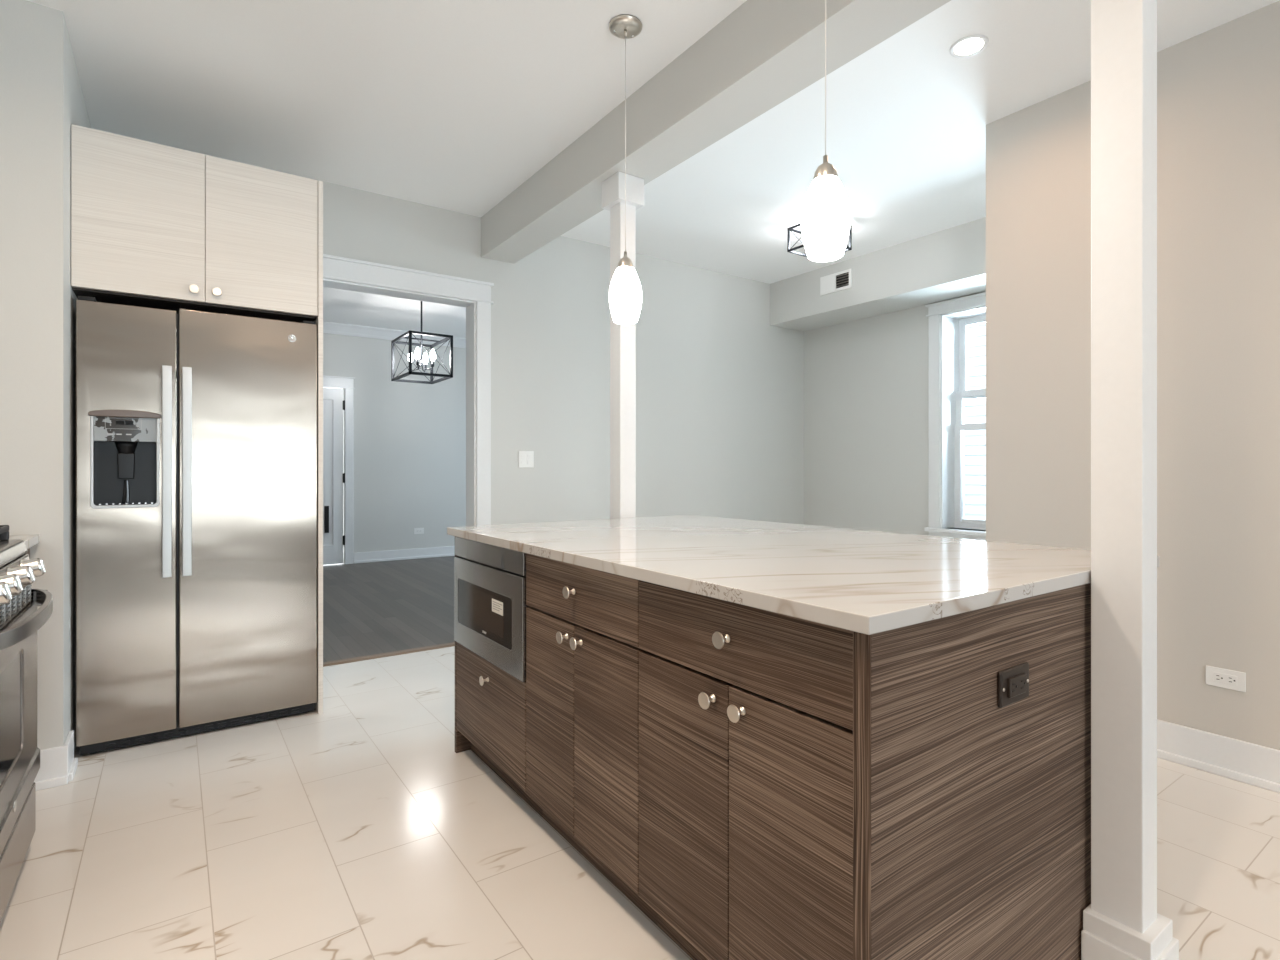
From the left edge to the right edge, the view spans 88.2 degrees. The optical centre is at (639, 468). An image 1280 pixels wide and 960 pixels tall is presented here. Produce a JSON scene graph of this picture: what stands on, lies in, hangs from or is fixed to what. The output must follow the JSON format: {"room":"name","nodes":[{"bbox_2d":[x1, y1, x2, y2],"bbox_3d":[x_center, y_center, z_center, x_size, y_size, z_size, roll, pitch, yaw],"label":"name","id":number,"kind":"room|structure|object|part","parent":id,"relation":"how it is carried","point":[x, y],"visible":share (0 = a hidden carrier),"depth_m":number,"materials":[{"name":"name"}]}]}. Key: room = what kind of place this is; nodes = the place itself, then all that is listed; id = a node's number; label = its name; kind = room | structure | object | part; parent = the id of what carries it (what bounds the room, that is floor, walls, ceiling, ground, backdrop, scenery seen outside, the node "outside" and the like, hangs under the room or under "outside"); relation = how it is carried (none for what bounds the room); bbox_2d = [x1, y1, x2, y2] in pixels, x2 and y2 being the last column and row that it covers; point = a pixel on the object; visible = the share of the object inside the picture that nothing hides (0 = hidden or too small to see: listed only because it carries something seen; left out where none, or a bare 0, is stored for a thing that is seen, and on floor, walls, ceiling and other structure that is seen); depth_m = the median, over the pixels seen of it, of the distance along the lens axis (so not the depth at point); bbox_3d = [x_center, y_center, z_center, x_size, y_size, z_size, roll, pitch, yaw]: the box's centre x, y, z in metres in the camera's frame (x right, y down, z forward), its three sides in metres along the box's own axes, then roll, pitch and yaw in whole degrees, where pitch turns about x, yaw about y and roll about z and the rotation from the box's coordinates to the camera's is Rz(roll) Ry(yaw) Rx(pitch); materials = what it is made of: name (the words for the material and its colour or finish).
{"room":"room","nodes":[
{"label":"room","id":0,"kind":"room"},
{"bbox_2d":[0,0,90,750],"bbox_3d":[-2.678,-0.263,2.638,0.672,2.825,1.010,0,0,-35],"label":"wall","id":1,"kind":"structure","parent":0,"point":[41,94],"depth_m":2.38,"materials":[{"name":"beige paint"}]},
{"bbox_2d":[34,745,68,790],"bbox_3d":[-2.372,1.081,2.219,0.687,0.138,0.027,0,0,-35],"label":"baseboard","id":2,"kind":"structure","parent":1,"relation":"attached to","point":[53,771],"depth_m":2.39,"materials":[{"name":"white paint"}]},
{"bbox_2d":[64,730,77,781],"bbox_3d":[-2.149,1.081,2.495,0.027,0.138,0.164,0,0,-35],"label":"baseboard","id":3,"kind":"structure","parent":1,"relation":"attached to","point":[73,762],"depth_m":2.49,"materials":[{"name":"white paint"}]},
{"bbox_2d":[323,556,454,661],"bbox_3d":[-1.817,1.200,6.642,6.700,0.100,4.415,0,0,-35],"label":"floor","id":4,"kind":"structure","parent":0,"point":[371,608],"depth_m":5.53,"materials":[{"name":"grey wood"}]},
{"bbox_2d":[323,642,454,666],"bbox_3d":[-1.508,1.145,4.126,0.952,0.009,0.080,0,0,-35],"label":"threshold","id":5,"kind":"object","parent":4,"relation":"on","point":[368,657],"visible":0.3,"depth_m":4.07,"materials":[{"name":"brown wood"}]},
{"bbox_2d":[323,333,465,563],"bbox_3d":[-3.062,-0.293,8.404,6.700,2.886,0.100,0,0,-35],"label":"wall","id":6,"kind":"structure","parent":0,"point":[409,439],"depth_m":8.37,"materials":[{"name":"beige paint"}]},
{"bbox_2d":[323,375,354,564],"bbox_3d":[-4.036,0.021,7.660,1.360,2.258,0.080,0,0,-35],"label":"door","id":7,"kind":"structure","parent":6,"relation":"in","point":[334,405],"depth_m":7.93,"materials":[{"name":"white wood"}]},
{"bbox_3d":[-3.734,0.600,7.875,0.048,0.320,0.025,0,0,-35],"label":"handle plate","id":8,"kind":"part","parent":7,"relation":"part of","materials":[{"name":"black plastic"}]},
{"bbox_3d":[-4.032,0.085,7.645,1.340,2.130,0.020,0,0,-35],"label":"casing","id":9,"kind":"part","parent":7,"relation":"part of","materials":[{"name":"white wood"}]},
{"bbox_2d":[323,321,465,347],"bbox_3d":[-3.045,-1.677,8.293,6.600,0.118,0.100,0,0,-35],"label":"crown molding","id":10,"kind":"structure","parent":6,"relation":"attached to","point":[328,327],"depth_m":8.15,"materials":[{"name":"white paint"}]},
{"bbox_2d":[354,546,454,563],"bbox_3d":[-1.925,1.085,9.130,3.805,0.130,0.027,0,0,-35],"label":"baseboard","id":11,"kind":"structure","parent":6,"relation":"attached to","point":[404,554],"depth_m":8.37,"materials":[{"name":"white paint"}]},
{"bbox_2d":[414,528,423,533],"bbox_3d":[-2.840,0.796,8.494,0.126,0.077,0.009,0,0,-35],"label":"electrical outlet","id":12,"kind":"object","parent":6,"relation":"attached to","point":[416,530],"visible":1,"depth_m":8.49,"materials":[{"name":"white plastic"}]},
{"bbox_2d":[323,287,465,337],"bbox_3d":[-1.841,-1.793,6.677,6.700,0.114,4.330,0,0,-35],"label":"ceiling","id":13,"kind":"structure","parent":0,"point":[339,305],"depth_m":7.38,"materials":[{"name":"paint"}]},
{"bbox_2d":[391,301,452,383],"bbox_3d":[-2.195,-1.319,6.641,0.424,0.835,0.634,0,0,-35],"label":"chandelier","id":14,"kind":"object","parent":13,"relation":"hanging from","point":[410,333],"visible":0.92,"depth_m":6.58,"materials":[{"name":"black metal"}]},
{"bbox_3d":[-2.187,-1.138,6.499,0.055,0.121,0.054,0,0,-35],"label":"bulb","id":15,"kind":"part","parent":14,"relation":"part of","materials":[{"name":"white glass"}]},
{"bbox_3d":[-2.195,-1.405,6.641,0.018,0.620,0.018,0,0,-35],"label":"rod","id":16,"kind":"part","parent":14,"relation":"part of","materials":[{"name":"black metal"}]},
{"bbox_3d":[-2.195,-1.107,6.641,0.424,0.413,0.634,0,0,-35],"label":"frame","id":17,"kind":"part","parent":14,"relation":"part of","materials":[{"name":"black metal"}]},
{"bbox_3d":[-2.203,-1.138,6.782,0.055,0.121,0.054,0,0,-35],"label":"bulb","id":18,"kind":"part","parent":14,"relation":"part of","materials":[{"name":"white glass"}]},
{"bbox_3d":[-2.065,-1.138,6.586,0.055,0.121,0.054,0,0,-35],"label":"bulb","id":19,"kind":"part","parent":14,"relation":"part of","materials":[{"name":"white glass"}]},
{"bbox_2d":[91,128,803,524],"bbox_3d":[-0.897,-0.350,4.604,6.150,3.000,0.145,0,0,-35],"label":"wall","id":20,"kind":"structure","parent":0,"point":[720,387],"depth_m":4.95,"materials":[{"name":"beige paint"}]},
{"bbox_2d":[71,124,317,322],"bbox_3d":[-2.093,-1.032,3.159,0.881,0.639,0.831,0,0,-35],"label":"upper cabinet","id":21,"kind":"object","parent":20,"relation":"attached to","point":[153,225],"visible":0.99,"depth_m":2.81,"materials":[{"name":"white laminate"}]},
{"bbox_3d":[-2.055,-1.035,2.723,0.437,0.634,0.019,0,0,-35],"label":"door","id":22,"kind":"part","parent":21,"relation":"part of","materials":[{"name":"white laminate"}]},
{"bbox_3d":[-1.895,-0.763,2.807,0.035,0.035,0.028,0,0,-35],"label":"knob","id":23,"kind":"part","parent":21,"relation":"part of","materials":[{"name":"silver metal"}]},
{"bbox_3d":[-1.828,-0.763,2.855,0.035,0.035,0.028,0,0,-35],"label":"knob","id":24,"kind":"part","parent":21,"relation":"part of","materials":[{"name":"silver metal"}]},
{"bbox_3d":[-1.695,-1.035,2.977,0.439,0.634,0.019,0,0,-35],"label":"door","id":25,"kind":"part","parent":21,"relation":"part of","materials":[{"name":"white laminate"}]},
{"bbox_2d":[323,254,493,525],"bbox_3d":[-1.509,-0.046,4.152,1.177,2.392,0.185,0,0,-35],"label":"door frame","id":26,"kind":"structure","parent":20,"relation":"attached to","point":[342,273],"depth_m":4.37,"materials":[{"name":"white wood"}]},
{"bbox_3d":[-1.042,0.019,4.400,0.097,2.262,0.020,0,0,-35],"label":"casing","id":27,"kind":"part","parent":26,"relation":"part of","materials":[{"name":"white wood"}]},
{"bbox_2d":[519,451,533,467],"bbox_3d":[-0.789,-0.067,4.586,0.113,0.114,0.009,0,0,-35],"label":"light switch","id":28,"kind":"object","parent":20,"relation":"attached to","point":[526,458],"visible":1,"depth_m":4.59,"materials":[{"name":"white plastic"}]},
{"bbox_2d":[0,646,1279,959],"bbox_3d":[0.330,1.200,2.869,5.950,0.100,4.105,0,0,-35],"label":"floor","id":29,"kind":"structure","parent":0,"point":[357,829],"depth_m":1.96,"materials":[{"name":"tile"}]},
{"bbox_2d":[0,525,52,921],"bbox_3d":[-1.849,0.657,1.522,0.726,0.985,0.760,0,0,-35],"label":"gas range","id":30,"kind":"object","parent":29,"relation":"on","point":[20,618],"visible":1,"depth_m":1.75,"materials":[{"name":"silver metal"}]},
{"bbox_3d":[-1.466,0.288,1.499,0.056,0.065,0.062,0,0,-35],"label":"control knob","id":31,"kind":"part","parent":30,"relation":"part of","materials":[{"name":"metal"}]},
{"bbox_3d":[-1.541,0.288,1.605,0.056,0.065,0.062,0,0,-35],"label":"control knob","id":32,"kind":"part","parent":30,"relation":"part of","materials":[{"name":"metal"}]},
{"bbox_2d":[0,539,26,567],"bbox_3d":[-1.885,0.232,1.496,0.638,0.044,0.760,0,0,-35],"label":"cooktop","id":33,"kind":"object","parent":30,"relation":"in","point":[12,552],"depth_m":1.84,"materials":[{"name":"silver metal"}]},
{"bbox_3d":[-1.631,0.295,1.675,0.049,0.080,0.759,0,0,-35],"label":"control panel","id":34,"kind":"part","parent":30,"relation":"part of","materials":[{"name":"silver metal"}]},
{"bbox_3d":[-1.625,1.020,1.680,0.036,0.150,0.754,0,0,-35],"label":"storage drawer","id":35,"kind":"part","parent":30,"relation":"part of","materials":[{"name":"silver metal"}]},
{"bbox_3d":[-1.614,0.654,1.688,0.018,0.516,0.754,0,0,-35],"label":"oven door","id":36,"kind":"part","parent":30,"relation":"part of","materials":[{"name":"silver metal"}]},
{"bbox_3d":[-1.642,0.288,1.748,0.056,0.065,0.062,0,0,-35],"label":"control knob","id":37,"kind":"part","parent":30,"relation":"part of","materials":[{"name":"metal"}]},
{"bbox_3d":[-1.585,0.385,1.708,0.079,0.050,0.730,0,0,-35],"label":"door handle","id":38,"kind":"part","parent":30,"relation":"part of","materials":[{"name":"silver metal"}]},
{"bbox_3d":[-1.746,0.288,1.895,0.056,0.065,0.062,0,0,-35],"label":"control knob","id":39,"kind":"part","parent":30,"relation":"part of","materials":[{"name":"metal"}]},
{"bbox_2d":[76,295,316,754],"bbox_3d":[-2.060,0.229,3.124,0.866,1.842,0.820,0,0,-35],"label":"refrigerator","id":40,"kind":"object","parent":29,"relation":"on","point":[196,431],"visible":1,"depth_m":2.81,"materials":[{"name":"silver metal"}]},
{"bbox_2d":[88,410,160,418],"bbox_3d":[-2.087,-0.225,2.680,0.234,0.030,0.018,0,0,-35],"label":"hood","id":41,"kind":"object","parent":40,"relation":"attached to","point":[92,414],"depth_m":2.67,"materials":[{"name":"silver plastic"}]},
{"bbox_3d":[-2.090,-0.036,2.685,0.222,0.388,0.010,0,0,-35],"label":"dispenser frame","id":42,"kind":"part","parent":40,"relation":"part of","materials":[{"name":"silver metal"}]},
{"bbox_3d":[-2.131,0.092,2.740,0.026,0.095,0.015,0,0,-35],"label":"dispenser lever","id":43,"kind":"part","parent":40,"relation":"part of","materials":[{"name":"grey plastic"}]},
{"bbox_3d":[-2.103,0.213,2.717,0.325,1.763,0.065,0,0,-35],"label":"freezer door","id":44,"kind":"part","parent":40,"relation":"part of","materials":[{"name":"silver metal"}]},
{"bbox_3d":[-1.959,0.010,2.737,0.033,0.870,0.072,0,0,-35],"label":"handle","id":45,"kind":"part","parent":40,"relation":"part of","materials":[{"name":"silver metal"}]},
{"bbox_3d":[-1.904,0.010,2.776,0.033,0.870,0.072,0,0,-35],"label":"handle","id":46,"kind":"part","parent":40,"relation":"part of","materials":[{"name":"silver metal"}]},
{"bbox_3d":[-1.747,0.208,2.969,0.532,1.773,0.065,0,0,-35],"label":"fridge door","id":47,"kind":"part","parent":40,"relation":"part of","materials":[{"name":"silver metal"}]},
{"bbox_2d":[314,181,322,713],"bbox_3d":[-1.731,-0.101,3.430,0.020,2.502,0.805,0,0,-35],"label":"panel","id":48,"kind":"object","parent":29,"relation":"on","point":[319,319],"visible":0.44,"depth_m":3.10,"materials":[{"name":"white laminate"}]},
{"bbox_2d":[455,555,470,752],"bbox_3d":[-0.420,0.708,2.912,0.805,0.884,0.019,0,0,-35],"label":"end panel","id":49,"kind":"object","parent":29,"relation":"on","point":[462,743],"visible":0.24,"depth_m":2.68,"materials":[{"name":"laminate"}]},
{"bbox_2d":[457,643,541,816],"bbox_3d":[-0.239,0.922,2.632,0.833,0.456,0.643,0,0,-35],"label":"base cabinet","id":50,"kind":"object","parent":29,"relation":"on","point":[491,702],"visible":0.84,"depth_m":2.36,"materials":[{"name":"laminate"}]},
{"bbox_3d":[-0.562,0.765,2.392,0.028,0.035,0.035,0,0,-35],"label":"knob","id":51,"kind":"part","parent":50,"relation":"part of","materials":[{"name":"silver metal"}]},
{"bbox_3d":[-0.549,0.873,2.413,0.019,0.355,0.640,0,0,-35],"label":"drawer","id":52,"kind":"part","parent":50,"relation":"part of","materials":[{"name":"laminate"}]},
{"bbox_2d":[454,536,529,681],"bbox_3d":[-0.353,0.483,2.552,0.530,0.422,0.639,0,0,-35],"label":"microwave","id":53,"kind":"object","parent":50,"relation":"in","point":[490,605],"visible":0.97,"depth_m":2.35,"materials":[{"name":"silver metal"}]},
{"bbox_3d":[-0.552,0.309,2.412,0.027,0.075,0.639,0,0,-35],"label":"control panel","id":54,"kind":"part","parent":53,"relation":"part of","materials":[{"name":"silver metal"}]},
{"bbox_2d":[526,553,657,925],"bbox_3d":[0.130,0.709,2.110,0.833,0.883,0.634,0,0,-35],"label":"base cabinet","id":55,"kind":"object","parent":29,"relation":"on","point":[582,623],"visible":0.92,"depth_m":1.83,"materials":[{"name":"laminate"}]},
{"bbox_3d":[-0.272,0.750,2.021,0.019,0.602,0.312,0,0,-35],"label":"door","id":56,"kind":"part","parent":55,"relation":"part of","materials":[{"name":"laminate"}]},
{"bbox_3d":[-0.223,0.486,1.912,0.028,0.035,0.035,0,0,-35],"label":"knob","id":57,"kind":"part","parent":55,"relation":"part of","materials":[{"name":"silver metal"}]},
{"bbox_3d":[-0.200,0.350,1.879,0.028,0.035,0.035,0,0,-35],"label":"knob","id":58,"kind":"part","parent":55,"relation":"part of","materials":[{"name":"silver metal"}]},
{"bbox_3d":[-0.176,0.486,1.846,0.028,0.035,0.035,0,0,-35],"label":"knob","id":59,"kind":"part","parent":55,"relation":"part of","materials":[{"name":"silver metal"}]},
{"bbox_3d":[-0.180,0.356,1.891,0.019,0.170,0.631,0,0,-35],"label":"drawer","id":60,"kind":"part","parent":55,"relation":"part of","materials":[{"name":"laminate"}]},
{"bbox_3d":[-0.089,0.750,1.762,0.019,0.602,0.316,0,0,-35],"label":"door","id":61,"kind":"part","parent":55,"relation":"part of","materials":[{"name":"laminate"}]},
{"bbox_2d":[602,171,643,518],"bbox_3d":[-0.084,-0.130,3.232,0.152,2.560,0.154,0,0,-35],"label":"column","id":62,"kind":"structure","parent":29,"relation":"on","point":[622,336],"depth_m":3.20,"materials":[{"name":"white paint"}]},
{"bbox_2d":[639,580,852,959],"bbox_3d":[0.497,0.709,1.590,0.833,0.883,0.638,0,0,-35],"label":"base cabinet","id":63,"kind":"object","parent":29,"relation":"on","point":[746,712],"visible":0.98,"depth_m":1.32,"materials":[{"name":"laminate"}]},
{"bbox_3d":[0.096,0.750,1.500,0.019,0.602,0.320,0,0,-35],"label":"door","id":64,"kind":"part","parent":63,"relation":"part of","materials":[{"name":"laminate"}]},
{"bbox_3d":[0.144,0.486,1.392,0.028,0.035,0.035,0,0,-35],"label":"knob","id":65,"kind":"part","parent":63,"relation":"part of","materials":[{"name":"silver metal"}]},
{"bbox_3d":[0.169,0.350,1.357,0.028,0.035,0.035,0,0,-35],"label":"knob","id":66,"kind":"part","parent":63,"relation":"part of","materials":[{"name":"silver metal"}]},
{"bbox_3d":[0.195,0.486,1.320,0.028,0.035,0.035,0,0,-35],"label":"knob","id":67,"kind":"part","parent":63,"relation":"part of","materials":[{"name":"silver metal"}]},
{"bbox_3d":[0.187,0.356,1.372,0.019,0.170,0.635,0,0,-35],"label":"drawer","id":68,"kind":"part","parent":63,"relation":"part of","materials":[{"name":"laminate"}]},
{"bbox_3d":[0.281,0.750,1.240,0.019,0.602,0.312,0,0,-35],"label":"door","id":69,"kind":"part","parent":63,"relation":"part of","materials":[{"name":"laminate"}]},
{"bbox_2d":[447,515,1159,634],"bbox_3d":[0.312,0.250,2.231,1.275,0.030,1.988,0,0,-35],"label":"countertop","id":70,"kind":"structure","parent":63,"relation":"on","point":[868,582],"depth_m":1.64,"materials":[{"name":"white stone"}]},
{"bbox_2d":[853,583,1090,959],"bbox_3d":[0.716,0.708,1.330,0.866,0.884,0.034,0,0,-35],"label":"end panel","id":71,"kind":"object","parent":29,"relation":"on","point":[972,815],"visible":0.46,"depth_m":1.25,"materials":[{"name":"laminate"}]},
{"bbox_2d":[998,662,1028,707],"bbox_3d":[0.754,0.434,1.328,0.118,0.072,0.015,0,0,-35],"label":"electrical outlet","id":72,"kind":"object","parent":71,"relation":"attached to","point":[1013,682],"visible":1,"depth_m":1.31,"materials":[{"name":"brown plastic"}]},
{"bbox_2d":[1008,673,1025,697],"bbox_3d":[0.756,0.434,1.325,0.068,0.038,0.006,0,0,-35],"label":"receptacle","id":73,"kind":"object","parent":72,"relation":"attached to","point":[1016,681],"depth_m":1.32,"materials":[{"name":"brown plastic"}]},
{"bbox_2d":[1081,0,1178,959],"bbox_3d":[1.108,-0.130,1.496,0.149,2.560,0.140,0,0,-35],"label":"column","id":74,"kind":"structure","parent":29,"relation":"on","point":[1122,921],"depth_m":1.47,"materials":[{"name":"white paint"}]},
{"bbox_3d":[1.108,1.103,1.496,0.149,0.095,0.140,0,0,-35],"label":"shoe moulding","id":75,"kind":"part","parent":74,"relation":"part of","materials":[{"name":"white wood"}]},
{"bbox_3d":[-2.270,0.708,1.989,0.579,0.884,0.483,0,0,-35],"label":"base cabinet","id":76,"kind":"object","parent":29,"relation":"on","visible":0},
{"bbox_2d":[9,534,39,548],"bbox_3d":[-2.264,0.250,2.002,0.603,0.030,0.497,0,0,-35],"label":"countertop","id":77,"kind":"structure","parent":76,"relation":"on","point":[30,540],"depth_m":2.27,"materials":[{"name":"white stone"}]},
{"bbox_2d":[27,0,1278,283],"bbox_3d":[1.657,-1.735,0.991,6.150,0.120,8.705,0,0,-35],"label":"ceiling","id":78,"kind":"structure","parent":0,"point":[453,105],"depth_m":2.99,"materials":[{"name":"paint"}]},
{"bbox_2d":[609,14,641,323],"bbox_3d":[-0.055,-1.115,2.496,0.128,1.120,0.128,0,0,-35],"label":"pendant light","id":79,"kind":"object","parent":78,"relation":"hanging from","point":[625,292],"visible":1,"depth_m":2.46,"materials":[{"name":"white glass"}]},
{"bbox_3d":[-0.055,-0.656,2.496,0.125,0.202,0.125,0,0,-35],"label":"lamp shade","id":80,"kind":"part","parent":79,"relation":"part of","materials":[{"name":"white glass"}]},
{"bbox_3d":[-0.055,-1.228,2.496,0.003,0.835,0.003,0,0,-35],"label":"cord","id":81,"kind":"part","parent":79,"relation":"part of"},
{"bbox_2d":[481,0,950,263],"bbox_3d":[1.492,-1.542,0.996,0.237,0.265,8.505,0,0,-35],"label":"beam","id":82,"kind":"structure","parent":78,"relation":"attached to","point":[763,53],"depth_m":2.64,"materials":[{"name":"beige paint"}]},
{"bbox_2d":[787,223,851,256],"bbox_3d":[1.222,-1.580,4.500,0.323,0.190,0.283,0,0,-35],"label":"flush ceiling light","id":83,"kind":"object","parent":78,"relation":"attached to","point":[789,229],"visible":0.31,"depth_m":4.50,"materials":[{"name":"black metal"}]},
{"bbox_2d":[801,0,850,261],"bbox_3d":[0.486,-1.115,1.731,0.128,1.120,0.128,0,0,-35],"label":"pendant light","id":84,"kind":"object","parent":78,"relation":"hanging from","point":[826,217],"visible":1,"depth_m":1.69,"materials":[{"name":"white glass"}]},
{"bbox_3d":[0.486,-1.228,1.731,0.003,0.835,0.003,0,0,-35],"label":"cord","id":85,"kind":"part","parent":84,"relation":"part of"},
{"bbox_3d":[0.486,-0.656,1.731,0.125,0.202,0.125,0,0,-35],"label":"lamp shade","id":86,"kind":"part","parent":84,"relation":"part of","materials":[{"name":"white glass"}]},
{"bbox_2d":[949,34,988,57],"bbox_3d":[1.303,-1.672,2.617,0.140,0.006,0.140,0,0,-35],"label":"recessed light","id":87,"kind":"object","parent":78,"relation":"in","point":[967,46],"visible":1,"depth_m":2.61,"materials":[{"name":"white ceramic"}]},
{"bbox_2d":[770,217,985,330],"bbox_3d":[2.099,-1.488,5.071,0.458,0.375,2.550,0,0,-35],"label":"soffit","id":88,"kind":"structure","parent":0,"point":[947,264],"depth_m":5.02,"materials":[{"name":"beige paint"}]},
{"bbox_2d":[820,269,851,295],"bbox_3d":[1.593,-1.519,5.381,0.010,0.151,0.308,0,0,-35],"label":"air vent","id":89,"kind":"object","parent":88,"relation":"attached to","point":[842,280],"visible":1,"depth_m":5.38,"materials":[{"name":"white plastic"}]},
{"bbox_2d":[804,292,985,535],"bbox_3d":[2.339,-0.263,5.241,0.130,2.825,2.550,0,0,-35],"label":"wall","id":90,"kind":"structure","parent":0,"point":[866,380],"depth_m":5.67,"materials":[{"name":"beige paint"}]},
{"bbox_2d":[925,292,985,540],"bbox_3d":[2.744,-0.360,4.763,0.340,1.860,1.292,0,0,-35],"label":"window","id":91,"kind":"structure","parent":90,"relation":"in","point":[949,320],"depth_m":5.16,"materials":[{"name":"white wood"}]},
{"bbox_3d":[2.640,-0.371,4.685,0.020,1.662,1.264,0,0,-35],"label":"casing","id":92,"kind":"part","parent":91,"relation":"part of","materials":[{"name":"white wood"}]},
{"bbox_3d":[2.720,0.515,4.745,0.280,0.110,1.290,0,0,-35],"label":"sill","id":93,"kind":"part","parent":91,"relation":"part of","materials":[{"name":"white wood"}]},
{"bbox_3d":[2.632,-1.244,4.684,0.034,0.092,1.292,0,0,-35],"label":"head casing","id":94,"kind":"part","parent":91,"relation":"part of","materials":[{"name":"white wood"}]},
{"bbox_3d":[2.789,0.055,4.789,0.024,0.810,1.048,0,0,-35],"label":"screen frame","id":95,"kind":"part","parent":91,"relation":"part of","materials":[{"name":"white paint"}]},
{"bbox_3d":[2.814,-0.077,4.807,0.035,1.075,1.050,0,0,-35],"label":"sash","id":96,"kind":"part","parent":91,"relation":"part of","materials":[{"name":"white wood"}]},
{"bbox_3d":[2.851,-0.868,4.833,0.035,0.636,1.050,0,0,-35],"label":"sash","id":97,"kind":"part","parent":91,"relation":"part of","materials":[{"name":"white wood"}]},
{"bbox_2d":[986,0,1279,749],"bbox_3d":[4.159,-0.263,1.228,1.750,2.825,6.105,0,0,-35],"label":"wall","id":98,"kind":"structure","parent":0,"point":[1218,88],"depth_m":2.58,"materials":[{"name":"beige paint"}]},
{"bbox_2d":[1157,719,1279,792],"bbox_3d":[3.386,1.077,0.782,0.027,0.146,5.970,0,0,-35],"label":"baseboard","id":99,"kind":"structure","parent":98,"relation":"attached to","point":[1242,761],"depth_m":2.48,"materials":[{"name":"white wood"}]},
{"bbox_2d":[1206,665,1245,691],"bbox_3d":[2.197,0.787,2.480,0.009,0.072,0.115,0,0,-35],"label":"electrical outlet","id":100,"kind":"object","parent":98,"relation":"attached to","point":[1215,676],"visible":1,"depth_m":2.48,"materials":[{"name":"white plastic"}]},
{"bbox_2d":[1213,672,1236,685],"bbox_3d":[2.195,0.787,2.479,0.003,0.036,0.068,0,0,-35],"label":"receptacle","id":101,"kind":"object","parent":100,"relation":"attached to","point":[1219,678],"depth_m":2.48,"materials":[{"name":"white plastic"}]},
{"label":"outside","id":102,"kind":"structure","parent":0,"visible":0},
{"bbox_2d":[964,323,985,519],"bbox_3d":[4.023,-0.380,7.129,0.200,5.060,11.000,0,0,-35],"label":"window glass","id":103,"kind":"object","parent":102,"point":[974,409],"visible":0.02,"depth_m":7.37,"materials":[{"name":"glass"}]}
]}

